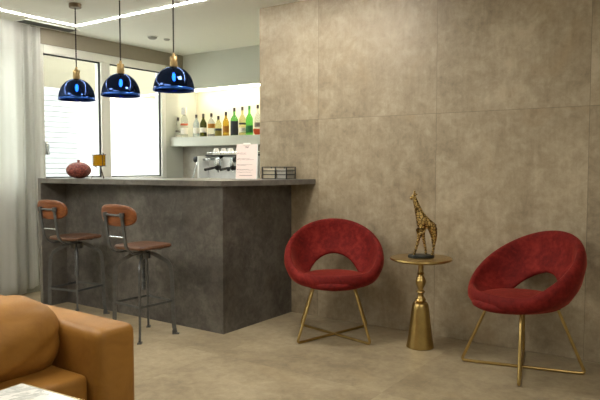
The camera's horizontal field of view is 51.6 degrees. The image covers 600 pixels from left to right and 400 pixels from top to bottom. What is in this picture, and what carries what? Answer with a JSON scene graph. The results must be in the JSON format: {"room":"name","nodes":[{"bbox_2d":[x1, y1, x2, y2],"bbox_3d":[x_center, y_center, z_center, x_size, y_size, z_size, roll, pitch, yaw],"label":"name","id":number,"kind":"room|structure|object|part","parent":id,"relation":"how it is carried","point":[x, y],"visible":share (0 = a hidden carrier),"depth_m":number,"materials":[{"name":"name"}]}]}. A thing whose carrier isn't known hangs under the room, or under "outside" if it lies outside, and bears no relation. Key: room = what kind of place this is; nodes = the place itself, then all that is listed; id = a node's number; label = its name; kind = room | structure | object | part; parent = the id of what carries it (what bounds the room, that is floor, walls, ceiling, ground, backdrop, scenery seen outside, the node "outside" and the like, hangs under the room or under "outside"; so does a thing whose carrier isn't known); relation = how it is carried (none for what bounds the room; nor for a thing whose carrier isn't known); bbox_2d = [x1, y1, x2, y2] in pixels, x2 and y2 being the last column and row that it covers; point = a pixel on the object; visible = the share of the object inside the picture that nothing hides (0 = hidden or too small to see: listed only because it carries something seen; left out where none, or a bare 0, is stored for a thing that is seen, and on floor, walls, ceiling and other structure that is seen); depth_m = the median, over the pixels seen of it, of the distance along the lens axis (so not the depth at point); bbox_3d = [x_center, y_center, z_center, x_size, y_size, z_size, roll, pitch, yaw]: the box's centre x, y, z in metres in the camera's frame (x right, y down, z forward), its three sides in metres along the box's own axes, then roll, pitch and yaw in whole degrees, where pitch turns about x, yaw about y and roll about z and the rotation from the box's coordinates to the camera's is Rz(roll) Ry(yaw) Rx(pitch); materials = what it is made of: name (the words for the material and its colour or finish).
{"room":"lounge bar","nodes":[
{"label":"lounge bar","id":0,"kind":"room"},
{"bbox_2d":[22,24,195,292],"bbox_3d":[-3.604,-0.307,4.612,0.150,2.553,8.060,2,4,35],"label":"wall","id":1,"kind":"structure","parent":0,"point":[175,102],"depth_m":7.47,"materials":[{"name":"paint"}]},
{"bbox_2d":[40,44,166,177],"bbox_3d":[-2.084,-0.857,6.657,0.153,1.380,1.680,2,4,35],"label":"window","id":2,"kind":"structure","parent":1,"relation":"in","point":[102,62],"depth_m":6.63,"materials":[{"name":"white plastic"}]},
{"bbox_3d":[-2.461,-0.507,6.046,0.051,0.130,0.025,2,4,35],"label":"handle","id":3,"kind":"part","parent":2,"relation":"part of","materials":[{"name":"metal"}]},
{"bbox_2d":[44,90,79,176],"bbox_3d":[-4.333,-0.835,9.786,0.044,1.863,1.950,2,4,35],"label":"shutter","id":4,"kind":"object","parent":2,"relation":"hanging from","point":[62,118],"depth_m":10.29,"materials":[{"name":"white plastic"}]},
{"bbox_2d":[31,26,182,67],"bbox_3d":[-1.993,-1.628,6.709,0.012,0.151,1.980,2,4,35],"label":"trim","id":5,"kind":"structure","parent":1,"relation":"attached to","point":[47,36],"depth_m":6.58,"materials":[{"name":"beige paint"}]},
{"bbox_2d":[0,0,302,55],"bbox_3d":[-0.218,-1.505,2.119,8.475,0.120,8.160,2,4,35],"label":"ceiling","id":6,"kind":"structure","parent":0,"point":[203,26],"depth_m":5.69,"materials":[{"name":"paint"}]},
{"bbox_2d":[0,18,26,295],"bbox_3d":[-3.998,-0.255,3.708,0.078,2.515,5.025,2,4,35],"label":"curtain","id":7,"kind":"object","parent":6,"relation":"hanging from","point":[13,275],"visible":0.98,"depth_m":5.66,"materials":[{"name":"white fabric"}]},
{"bbox_2d":[22,25,44,288],"bbox_3d":[-2.534,-0.389,5.891,0.051,2.493,0.255,2,4,35],"label":"curtain","id":8,"kind":"object","parent":6,"relation":"hanging from","point":[32,83],"visible":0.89,"depth_m":5.88,"materials":[{"name":"white fabric"}]},
{"bbox_2d":[14,19,79,32],"bbox_3d":[-2.398,-1.654,5.892,0.170,0.008,0.580,2,4,35],"label":"ceiling vent","id":9,"kind":"object","parent":6,"relation":"in","point":[23,21],"visible":0.98,"depth_m":5.86,"materials":[{"name":"black plastic"}]},
{"bbox_2d":[57,2,95,101],"bbox_3d":[-1.849,-1.219,5.117,0.302,0.786,0.302,2,4,35],"label":"pendant lamp","id":10,"kind":"object","parent":6,"relation":"hanging from","point":[76,89],"visible":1,"depth_m":5.05,"materials":[{"name":"blue glass"}]},
{"bbox_3d":[-1.849,-1.336,5.111,0.012,0.490,0.012,2,4,35],"label":"cord","id":11,"kind":"part","parent":10,"relation":"part of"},
{"bbox_2d":[73,67,79,78],"bbox_3d":[-1.849,-1.050,5.127,0.056,0.098,0.056,2,4,35],"label":"socket","id":12,"kind":"object","parent":10,"relation":"attached to","point":[76,73],"depth_m":5.11,"materials":[{"name":"gold metal"}]},
{"bbox_3d":[-1.849,-0.917,5.134,0.294,0.172,0.294,2,4,35],"label":"lamp shade","id":13,"kind":"part","parent":10,"relation":"part of","materials":[{"name":"blue glass"}]},
{"bbox_2d":[0,0,201,26],"bbox_3d":[-2.358,-1.477,2.722,3.272,0.008,5.498,2,4,35],"label":"led strip","id":14,"kind":"object","parent":6,"relation":"attached to","point":[195,0],"visible":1,"depth_m":5.45,"materials":[{"name":"white plastic"}]},
{"bbox_2d":[101,0,140,97],"bbox_3d":[-1.392,-1.200,4.799,0.302,0.788,0.302,2,4,35],"label":"pendant lamp","id":15,"kind":"object","parent":6,"relation":"hanging from","point":[118,85],"visible":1,"depth_m":4.73,"materials":[{"name":"blue metal"}]},
{"bbox_3d":[-1.392,-1.317,4.793,0.012,0.492,0.012,2,4,35],"label":"cord","id":16,"kind":"part","parent":15,"relation":"part of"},
{"bbox_2d":[117,61,123,72],"bbox_3d":[-1.392,-1.030,4.809,0.056,0.098,0.056,2,4,35],"label":"socket","id":17,"kind":"object","parent":15,"relation":"attached to","point":[120,67],"depth_m":4.79,"materials":[{"name":"gold metal"}]},
{"bbox_3d":[-1.392,-0.897,4.816,0.294,0.172,0.294,2,4,35],"label":"lamp shade","id":18,"kind":"part","parent":15,"relation":"part of","materials":[{"name":"blue glass"}]},
{"bbox_2d":[147,35,157,39],"bbox_3d":[-1.521,-1.671,6.389,0.116,0.030,0.116,2,4,35],"label":"smoke detector","id":19,"kind":"object","parent":6,"relation":"attached to","point":[152,37],"visible":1,"depth_m":6.36,"materials":[{"name":"grey plastic"}]},
{"bbox_2d":[153,0,194,92],"bbox_3d":[-0.912,-1.181,4.465,0.302,0.788,0.302,2,4,35],"label":"pendant lamp","id":20,"kind":"object","parent":6,"relation":"hanging from","point":[172,79],"visible":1,"depth_m":4.40,"materials":[{"name":"blue metal"}]},
{"bbox_3d":[-0.912,-1.298,4.459,0.012,0.492,0.012,2,4,35],"label":"cord","id":21,"kind":"part","parent":20,"relation":"part of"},
{"bbox_3d":[-0.912,-0.878,4.482,0.294,0.172,0.294,2,4,35],"label":"lamp shade","id":22,"kind":"part","parent":20,"relation":"part of","materials":[{"name":"blue glass"}]},
{"bbox_2d":[170,53,177,66],"bbox_3d":[-0.912,-1.011,4.475,0.056,0.098,0.056,2,4,35],"label":"socket","id":23,"kind":"object","parent":20,"relation":"attached to","point":[173,59],"depth_m":4.45,"materials":[{"name":"gold metal"}]},
{"bbox_2d":[182,45,259,91],"bbox_3d":[-0.567,-0.411,6.452,2.725,2.553,1.362,2,4,35],"label":"wall","id":24,"kind":"structure","parent":0,"point":[235,66],"depth_m":7.14,"materials":[{"name":"paint"}]},
{"bbox_2d":[195,84,259,91],"bbox_3d":[-0.330,-1.282,6.831,2.425,0.019,0.030,2,4,35],"label":"led strip","id":25,"kind":"object","parent":24,"relation":"attached to","point":[250,85],"visible":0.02,"depth_m":7.17,"materials":[{"name":"white plastic"}]},
{"bbox_2d":[183,145,259,177],"bbox_3d":[-0.287,0.112,6.971,2.625,1.450,0.240,2,4,35],"label":"wall","id":26,"kind":"structure","parent":0,"point":[189,153],"depth_m":7.49,"materials":[{"name":"paint"}]},
{"bbox_2d":[170,134,259,146],"bbox_3d":[-0.347,-0.660,6.841,2.623,0.106,0.449,2,4,35],"label":"shelf","id":27,"kind":"object","parent":26,"relation":"on","point":[232,140],"visible":0.38,"depth_m":7.01,"materials":[{"name":"paint"}]},
{"bbox_2d":[175,117,180,136],"bbox_3d":[-1.466,-0.872,7.471,0.068,0.244,0.068,2,4,35],"label":"bottle","id":28,"kind":"object","parent":27,"relation":"on","point":[178,125],"visible":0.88,"depth_m":7.45,"materials":[{"name":"clear glass"}]},
{"bbox_2d":[181,107,187,136],"bbox_3d":[-1.383,-0.926,7.410,0.088,0.359,0.088,2,4,35],"label":"bottle","id":29,"kind":"object","parent":27,"relation":"on","point":[184,121],"visible":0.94,"depth_m":7.38,"materials":[{"name":"clear glass"}]},
{"bbox_2d":[193,115,199,136],"bbox_3d":[-1.220,-0.872,7.298,0.078,0.264,0.078,2,4,35],"label":"bottle","id":30,"kind":"object","parent":27,"relation":"on","point":[196,126],"visible":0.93,"depth_m":7.27,"materials":[{"name":"clear glass"}]},
{"bbox_2d":[200,114,206,136],"bbox_3d":[-1.127,-0.871,7.234,0.082,0.269,0.082,2,4,35],"label":"bottle","id":31,"kind":"object","parent":27,"relation":"on","point":[203,125],"visible":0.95,"depth_m":7.21,"materials":[{"name":"green glass"}]},
{"bbox_2d":[208,113,214,135],"bbox_3d":[-1.024,-0.867,7.162,0.086,0.269,0.086,2,4,35],"label":"bottle","id":32,"kind":"object","parent":27,"relation":"on","point":[211,124],"visible":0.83,"depth_m":7.13,"materials":[{"name":"clear glass"}]},
{"bbox_2d":[215,116,221,135],"bbox_3d":[-0.935,-0.846,7.101,0.078,0.234,0.078,2,4,35],"label":"bottle","id":33,"kind":"object","parent":27,"relation":"on","point":[218,126],"visible":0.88,"depth_m":7.08,"materials":[{"name":"yellow glass"}]},
{"bbox_2d":[223,112,228,135],"bbox_3d":[-0.841,-0.862,7.034,0.074,0.274,0.074,2,4,35],"label":"bottle","id":34,"kind":"object","parent":27,"relation":"on","point":[225,121],"visible":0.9,"depth_m":7.01,"materials":[{"name":"orange glass"}]},
{"bbox_2d":[230,108,237,134],"bbox_3d":[-0.737,-0.878,6.961,0.090,0.314,0.090,2,4,35],"label":"bottle","id":35,"kind":"object","parent":27,"relation":"on","point":[234,120],"visible":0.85,"depth_m":6.93,"materials":[{"name":"green glass"}]},
{"bbox_2d":[239,107,245,134],"bbox_3d":[-0.640,-0.876,6.894,0.078,0.319,0.078,2,4,35],"label":"bottle","id":36,"kind":"object","parent":27,"relation":"on","point":[242,120],"visible":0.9,"depth_m":6.87,"materials":[{"name":"yellow glass"}]},
{"bbox_2d":[246,106,252,134],"bbox_3d":[-0.558,-0.876,6.836,0.082,0.324,0.082,2,4,35],"label":"bottle","id":37,"kind":"object","parent":27,"relation":"on","point":[249,119],"visible":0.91,"depth_m":6.81,"materials":[{"name":"green glass"}]},
{"bbox_2d":[253,129,259,134],"bbox_3d":[-0.456,-0.736,6.697,0.104,0.061,0.104,2,4,35],"label":"bowl","id":38,"kind":"object","parent":27,"relation":"on","point":[256,131],"visible":0.67,"depth_m":6.66,"materials":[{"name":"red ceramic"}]},
{"bbox_2d":[254,105,259,128],"bbox_3d":[-0.461,-0.874,6.768,0.074,0.329,0.074,2,4,35],"label":"bottle","id":39,"kind":"object","parent":27,"relation":"on","point":[257,116],"visible":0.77,"depth_m":6.74,"materials":[{"name":"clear glass"}]},
{"bbox_2d":[196,87,259,135],"bbox_3d":[-0.190,-0.961,7.050,2.625,0.685,0.100,2,4,35],"label":"niche","id":40,"kind":"object","parent":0,"point":[218,102],"visible":0.21,"depth_m":7.46,"materials":[{"name":"paint"}]},
{"bbox_2d":[21,291,599,399],"bbox_3d":[-0.218,1.154,2.269,8.475,0.100,8.160,2,4,35],"label":"floor","id":41,"kind":"structure","parent":0,"point":[264,360],"depth_m":3.79,"materials":[{"name":"tile"}]},
{"bbox_2d":[0,382,81,399],"bbox_3d":[-0.753,0.895,1.525,0.906,0.500,0.806,2,4,31],"label":"coffee table","id":42,"kind":"object","parent":41,"relation":"on","point":[21,391],"visible":1,"depth_m":1.98,"materials":[{"name":"white stone"}]},
{"bbox_2d":[0,295,134,399],"bbox_3d":[-1.528,0.757,2.074,1.026,0.714,1.684,2,4,35],"label":"leather sofa","id":43,"kind":"object","parent":41,"relation":"on","point":[84,356],"visible":0.96,"depth_m":2.36,"materials":[{"name":"brown leather"}]},
{"bbox_2d":[0,295,59,382],"bbox_3d":[-1.240,0.551,2.283,0.404,0.326,0.690,2,4,35],"label":"cushion","id":44,"kind":"object","parent":43,"relation":"on","point":[29,329],"depth_m":2.33,"materials":[{"name":"leather"}]},
{"bbox_2d":[0,365,86,399],"bbox_3d":[-1.475,0.782,2.033,0.736,0.216,1.320,2,4,35],"label":"seat cushion","id":45,"kind":"object","parent":43,"relation":"on","point":[70,380],"depth_m":2.32,"materials":[{"name":"leather"}]},
{"bbox_2d":[37,200,109,313],"bbox_3d":[-1.843,0.469,4.989,0.394,0.961,0.472,1,4,25],"label":"bar stool","id":46,"kind":"object","parent":41,"relation":"on","point":[47,209],"visible":0.98,"depth_m":4.95,"materials":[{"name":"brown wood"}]},
{"bbox_3d":[-1.979,0.196,4.921,0.034,0.297,0.215,2,4,33],"label":"arm","id":47,"kind":"part","parent":46,"relation":"part of","materials":[{"name":"grey metal"}]},
{"bbox_3d":[-1.939,0.074,4.813,0.356,0.152,0.057,2,4,33],"label":"backrest","id":48,"kind":"part","parent":46,"relation":"part of","materials":[{"name":"orange wood"}]},
{"bbox_3d":[-1.944,0.643,4.992,0.223,0.614,0.030,-1,3,-20],"label":"leg","id":49,"kind":"part","parent":46,"relation":"part of","materials":[{"name":"grey metal"}]},
{"bbox_3d":[-1.875,0.709,4.910,0.293,0.016,0.006,1,4,25],"label":"foot rail","id":50,"kind":"part","parent":46,"relation":"part of","materials":[{"name":"grey metal"}]},
{"bbox_3d":[-1.947,0.698,5.104,0.006,0.016,0.293,1,4,25],"label":"foot rail","id":51,"kind":"part","parent":46,"relation":"part of","materials":[{"name":"grey metal"}]},
{"bbox_3d":[-1.831,0.202,4.826,0.034,0.297,0.215,2,4,33],"label":"arm","id":52,"kind":"part","parent":46,"relation":"part of","materials":[{"name":"grey metal"}]},
{"bbox_3d":[-1.814,0.298,5.020,0.320,0.028,0.333,2,4,35],"label":"seat","id":53,"kind":"part","parent":46,"relation":"part of","materials":[{"name":"brown leather"}]},
{"bbox_3d":[-1.766,0.647,4.909,0.030,0.614,0.223,-1,3,-20],"label":"leg","id":54,"kind":"part","parent":46,"relation":"part of","materials":[{"name":"grey metal"}]},
{"bbox_3d":[-1.814,0.464,5.029,0.060,0.306,0.059,2,4,35],"label":"screw post","id":55,"kind":"part","parent":46,"relation":"part of","materials":[{"name":"grey metal"}]},
{"bbox_3d":[-1.752,0.694,5.175,0.293,0.016,0.006,1,4,25],"label":"foot rail","id":56,"kind":"part","parent":46,"relation":"part of","materials":[{"name":"grey metal"}]},
{"bbox_3d":[-1.681,0.705,4.981,0.006,0.016,0.293,1,4,25],"label":"foot rail","id":57,"kind":"part","parent":46,"relation":"part of","materials":[{"name":"grey metal"}]},
{"bbox_3d":[-1.684,0.637,5.087,0.223,0.614,0.030,-1,3,-20],"label":"leg","id":58,"kind":"part","parent":46,"relation":"part of","materials":[{"name":"grey metal"}]},
{"bbox_2d":[101,204,179,344],"bbox_3d":[-1.151,0.500,4.443,0.397,0.961,0.473,2,4,35],"label":"bar stool","id":59,"kind":"object","parent":41,"relation":"on","point":[121,216],"visible":0.99,"depth_m":4.39,"materials":[{"name":"brown wood"}]},
{"bbox_3d":[-1.297,0.227,4.372,0.034,0.297,0.215,2,4,35],"label":"arm","id":60,"kind":"part","parent":59,"relation":"part of","materials":[{"name":"grey metal"}]},
{"bbox_3d":[-1.261,0.105,4.262,0.356,0.152,0.057,2,4,35],"label":"backrest","id":61,"kind":"part","parent":59,"relation":"part of","materials":[{"name":"brown leather"}]},
{"bbox_3d":[-1.267,0.672,4.469,0.223,0.614,0.030,0,3,-6],"label":"leg","id":62,"kind":"part","parent":59,"relation":"part of","materials":[{"name":"grey metal"}]},
{"bbox_3d":[-1.221,0.740,4.373,0.293,0.016,0.006,3,4,39],"label":"foot rail","id":63,"kind":"part","parent":59,"relation":"part of","materials":[{"name":"grey metal"}]},
{"bbox_3d":[-1.243,0.728,4.579,0.006,0.016,0.293,3,4,39],"label":"foot rail","id":64,"kind":"part","parent":59,"relation":"part of","materials":[{"name":"grey metal"}]},
{"bbox_3d":[-1.153,0.233,4.271,0.034,0.297,0.215,2,4,35],"label":"arm","id":65,"kind":"part","parent":59,"relation":"part of","materials":[{"name":"grey metal"}]},
{"bbox_3d":[-1.115,0.679,4.346,0.030,0.614,0.223,0,3,-6],"label":"leg","id":66,"kind":"part","parent":59,"relation":"part of","materials":[{"name":"grey metal"}]},
{"bbox_3d":[-1.129,0.329,4.464,0.316,0.028,0.330,2,4,35],"label":"seat","id":67,"kind":"part","parent":59,"relation":"part of","materials":[{"name":"brown leather"}]},
{"bbox_3d":[-1.129,0.496,4.474,0.060,0.306,0.059,2,4,35],"label":"screw post","id":68,"kind":"part","parent":59,"relation":"part of","materials":[{"name":"grey metal"}]},
{"bbox_3d":[-1.144,0.664,4.621,0.030,0.614,0.223,0,3,-6],"label":"leg","id":69,"kind":"part","parent":59,"relation":"part of","materials":[{"name":"grey metal"}]},
{"bbox_3d":[-1.015,0.738,4.395,0.006,0.016,0.293,3,4,39],"label":"foot rail","id":70,"kind":"part","parent":59,"relation":"part of","materials":[{"name":"grey metal"}]},
{"bbox_3d":[-1.037,0.727,4.601,0.293,0.016,0.006,3,4,39],"label":"foot rail","id":71,"kind":"part","parent":59,"relation":"part of","materials":[{"name":"grey metal"}]},
{"bbox_3d":[-0.991,0.671,4.498,0.223,0.614,0.030,0,3,-6],"label":"leg","id":72,"kind":"part","parent":59,"relation":"part of","materials":[{"name":"grey metal"}]},
{"bbox_2d":[38,177,315,333],"bbox_3d":[-1.052,0.378,5.231,2.262,1.116,0.894,2,4,28],"label":"bar counter","id":73,"kind":"object","parent":41,"relation":"on","point":[228,238],"depth_m":4.86,"materials":[{"name":"concrete"}]},
{"bbox_3d":[-2.038,0.374,5.651,0.040,1.076,0.710,2,4,35],"label":"panel","id":74,"kind":"part","parent":73,"relation":"part of","materials":[{"name":"concrete"}]},
{"bbox_2d":[66,160,90,177],"bbox_3d":[-1.918,-0.269,5.378,0.207,0.158,0.209,2,4,35],"label":"pumpkin","id":75,"kind":"object","parent":73,"relation":"on","point":[78,169],"visible":0.91,"depth_m":5.31,"materials":[{"name":"red ceramic"}]},
{"bbox_2d":[91,153,105,178],"bbox_3d":[-1.692,-0.289,5.224,0.121,0.218,0.124,-2,4,-35],"label":"table lamp","id":76,"kind":"object","parent":73,"relation":"on","point":[97,159],"visible":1,"depth_m":5.19,"materials":[{"name":"gold glass"}]},
{"bbox_3d":[-1.310,0.409,5.029,1.867,1.076,0.040,2,4,35],"label":"panel","id":77,"kind":"part","parent":73,"relation":"part of","materials":[{"name":"concrete"}]},
{"bbox_2d":[38,177,315,186],"bbox_3d":[-1.051,-0.159,5.202,2.260,0.040,0.893,2,4,28],"label":"countertop","id":78,"kind":"structure","parent":73,"relation":"on","point":[220,182],"depth_m":4.87,"materials":[{"name":"stone"}]},
{"bbox_2d":[236,143,257,178],"bbox_3d":[-0.426,-0.314,5.011,0.175,0.292,0.075,0,3,7],"label":"menu board","id":79,"kind":"object","parent":73,"relation":"on","point":[247,153],"visible":0.98,"depth_m":5.00,"materials":[{"name":"white paper"}]},
{"bbox_3d":[-0.319,0.419,4.854,0.040,1.076,0.807,2,4,35],"label":"panel","id":80,"kind":"part","parent":73,"relation":"part of","materials":[{"name":"concrete"}]},
{"bbox_2d":[262,167,295,178],"bbox_3d":[-0.173,-0.222,5.054,0.245,0.099,0.144,2,4,32],"label":"rack","id":81,"kind":"object","parent":73,"relation":"on","point":[275,170],"visible":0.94,"depth_m":4.99,"materials":[{"name":"black metal"}]},
{"bbox_2d":[264,169,276,177],"bbox_3d":[-0.219,-0.219,5.082,0.110,0.078,0.118,2,4,32],"label":"napkin stack","id":82,"kind":"object","parent":81,"relation":"in","point":[265,172],"visible":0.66,"depth_m":5.03,"materials":[{"name":"beige paper"}]},
{"bbox_3d":[-0.173,-0.268,5.051,0.242,0.008,0.144,2,4,32],"label":"rail","id":83,"kind":"part","parent":81,"relation":"part of","materials":[{"name":"black plastic"}]},
{"bbox_3d":[-0.173,-0.208,5.054,0.242,0.008,0.144,2,4,32],"label":"rail","id":84,"kind":"part","parent":81,"relation":"part of","materials":[{"name":"black plastic"}]},
{"bbox_2d":[262,178,295,178],"bbox_3d":[-0.173,-0.175,5.056,0.240,0.005,0.140,2,4,32],"label":"tray","id":85,"kind":"object","parent":81,"relation":"on","point":[262,178],"depth_m":5.00,"materials":[{"name":"black plastic"}]},
{"bbox_2d":[277,169,293,177],"bbox_3d":[-0.118,-0.215,5.020,0.088,0.078,0.118,2,4,32],"label":"napkin stack","id":86,"kind":"object","parent":81,"relation":"in","point":[284,171],"visible":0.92,"depth_m":4.98,"materials":[{"name":"grey paper"}]},
{"bbox_2d":[284,218,383,344],"bbox_3d":[0.244,0.566,4.474,0.716,0.823,0.647,0,3,3],"label":"velvet armchair","id":87,"kind":"object","parent":41,"relation":"on","point":[314,240],"visible":1,"depth_m":4.56,"materials":[{"name":"red fabric"}]},
{"bbox_3d":[0.064,0.769,4.679,0.019,0.395,0.174,-3,4,-42],"label":"leg","id":88,"kind":"part","parent":87,"relation":"part of","materials":[{"name":"gold metal"}]},
{"bbox_3d":[0.044,0.791,4.300,0.174,0.395,0.019,-3,4,-42],"label":"leg","id":89,"kind":"part","parent":87,"relation":"part of","materials":[{"name":"gold metal"}]},
{"bbox_3d":[0.245,0.379,4.474,0.716,0.450,0.626,0,3,3],"label":"backrest","id":90,"kind":"part","parent":87,"relation":"part of","materials":[{"name":"red fabric"}]},
{"bbox_3d":[0.242,0.564,4.427,0.504,0.079,0.553,0,3,3],"label":"seat","id":91,"kind":"part","parent":87,"relation":"part of","materials":[{"name":"red fabric"}]},
{"bbox_3d":[0.444,0.770,4.660,0.174,0.395,0.019,-3,4,-42],"label":"leg","id":92,"kind":"part","parent":87,"relation":"part of","materials":[{"name":"gold metal"}]},
{"bbox_3d":[0.424,0.792,4.280,0.128,0.395,0.128,0,3,3],"label":"leg","id":93,"kind":"part","parent":87,"relation":"part of","materials":[{"name":"gold metal"}]},
{"bbox_2d":[390,253,452,350],"bbox_3d":[0.813,0.690,4.184,0.414,0.609,0.414,2,4,35],"label":"pedestal table","id":94,"kind":"object","parent":41,"relation":"on","point":[420,337],"visible":0.98,"depth_m":4.13,"materials":[{"name":"gold metal"}]},
{"bbox_3d":[0.813,0.546,4.176,0.072,0.277,0.072,2,4,35],"label":"stem","id":95,"kind":"part","parent":94,"relation":"part of","materials":[{"name":"gold metal"}]},
{"bbox_2d":[408,191,436,257],"bbox_3d":[0.822,0.161,4.154,0.193,0.449,0.100,0,3,0],"label":"giraffe figurine","id":96,"kind":"object","parent":94,"relation":"on","point":[423,222],"visible":1,"depth_m":4.13,"materials":[{"name":"brown metal"}]},
{"bbox_2d":[461,230,586,385],"bbox_3d":[1.348,0.608,3.740,0.647,0.823,0.716,-1,4,-23],"label":"velvet armchair","id":97,"kind":"object","parent":41,"relation":"on","point":[491,287],"visible":1,"depth_m":3.77,"materials":[{"name":"red fabric"}]},
{"bbox_3d":[1.092,0.816,3.849,0.174,0.395,0.019,1,3,22],"label":"leg","id":98,"kind":"part","parent":97,"relation":"part of","materials":[{"name":"gold metal"}]},
{"bbox_3d":[1.305,0.604,3.721,0.553,0.079,0.504,-1,4,-23],"label":"seat","id":99,"kind":"part","parent":97,"relation":"part of","materials":[{"name":"red fabric"}]},
{"bbox_3d":[1.242,0.836,3.500,0.019,0.395,0.174,1,3,22],"label":"leg","id":100,"kind":"part","parent":97,"relation":"part of","materials":[{"name":"gold metal"}]},
{"bbox_3d":[1.442,0.807,3.999,0.019,0.395,0.174,1,3,22],"label":"leg","id":101,"kind":"part","parent":97,"relation":"part of","materials":[{"name":"gold metal"}]},
{"bbox_3d":[1.358,0.421,3.733,0.626,0.450,0.716,-1,4,-23],"label":"backrest","id":102,"kind":"part","parent":97,"relation":"part of","materials":[{"name":"red fabric"}]},
{"bbox_3d":[1.591,0.827,3.649,0.174,0.395,0.019,1,3,22],"label":"leg","id":103,"kind":"part","parent":97,"relation":"part of","materials":[{"name":"gold metal"}]},
{"bbox_3d":[-0.522,0.396,6.649,2.615,0.920,0.578,2,4,35],"label":"countertop","id":104,"kind":"structure","parent":41,"relation":"on","visible":0},
{"bbox_2d":[192,151,259,178],"bbox_3d":[-0.735,-0.293,6.683,0.858,0.450,0.558,2,4,35],"label":"espresso machine","id":105,"kind":"object","parent":104,"relation":"on","point":[208,166],"visible":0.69,"depth_m":6.69,"materials":[{"name":"silver metal"}]},
{"bbox_2d":[193,156,214,162],"bbox_3d":[-1.040,-0.442,6.755,0.221,0.068,0.124,2,4,35],"label":"tap","id":106,"kind":"object","parent":105,"relation":"on","point":[197,159],"depth_m":6.75,"materials":[{"name":"silver metal"}]},
{"bbox_3d":[-0.966,-0.302,6.891,0.020,0.365,0.470,2,4,35],"label":"panel","id":107,"kind":"part","parent":105,"relation":"part of","materials":[{"name":"silver metal"}]},
{"bbox_3d":[-0.952,-0.330,6.586,0.030,0.045,0.155,3,4,41],"label":"handle","id":108,"kind":"part","parent":105,"relation":"part of","materials":[{"name":"black plastic"}]},
{"bbox_2d":[212,148,219,154],"bbox_3d":[-0.919,-0.531,6.802,0.086,0.072,0.087,2,4,35],"label":"coffee cup","id":109,"kind":"object","parent":105,"relation":"on","point":[215,149],"visible":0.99,"depth_m":6.77,"materials":[{"name":"white ceramic"}]},
{"bbox_2d":[220,148,226,154],"bbox_3d":[-0.831,-0.528,6.745,0.086,0.072,0.087,2,4,35],"label":"coffee cup","id":110,"kind":"object","parent":105,"relation":"on","point":[222,149],"visible":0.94,"depth_m":6.72,"materials":[{"name":"white ceramic"}]},
{"bbox_3d":[-0.771,-0.323,6.460,0.030,0.045,0.155,3,4,41],"label":"handle","id":111,"kind":"part","parent":105,"relation":"part of","materials":[{"name":"black plastic"}]},
{"bbox_2d":[227,148,234,154],"bbox_3d":[-0.747,-0.525,6.682,0.086,0.072,0.087,2,4,28],"label":"coffee cup","id":112,"kind":"object","parent":105,"relation":"on","point":[229,149],"visible":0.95,"depth_m":6.65,"materials":[{"name":"white ceramic"}]},
{"bbox_2d":[205,154,259,156],"bbox_3d":[-0.633,-0.483,6.725,0.750,0.014,0.355,2,4,35],"label":"tray","id":113,"kind":"object","parent":105,"relation":"on","point":[207,155],"depth_m":6.70,"materials":[{"name":"silver metal"}]},
{"bbox_3d":[-0.635,-0.504,6.721,0.742,0.032,0.341,2,4,35],"label":"cup rail","id":114,"kind":"part","parent":105,"relation":"part of","materials":[{"name":"metal"}]},
{"bbox_3d":[-0.372,-0.279,6.477,0.020,0.365,0.470,2,4,35],"label":"panel","id":115,"kind":"part","parent":105,"relation":"part of","materials":[{"name":"silver metal"}]},
{"bbox_2d":[259,0,599,362],"bbox_3d":[2.165,-0.253,3.649,6.032,2.553,0.120,2,4,35],"label":"wall","id":116,"kind":"structure","parent":0,"point":[488,111],"depth_m":4.37,"materials":[{"name":"tile"}]}
]}

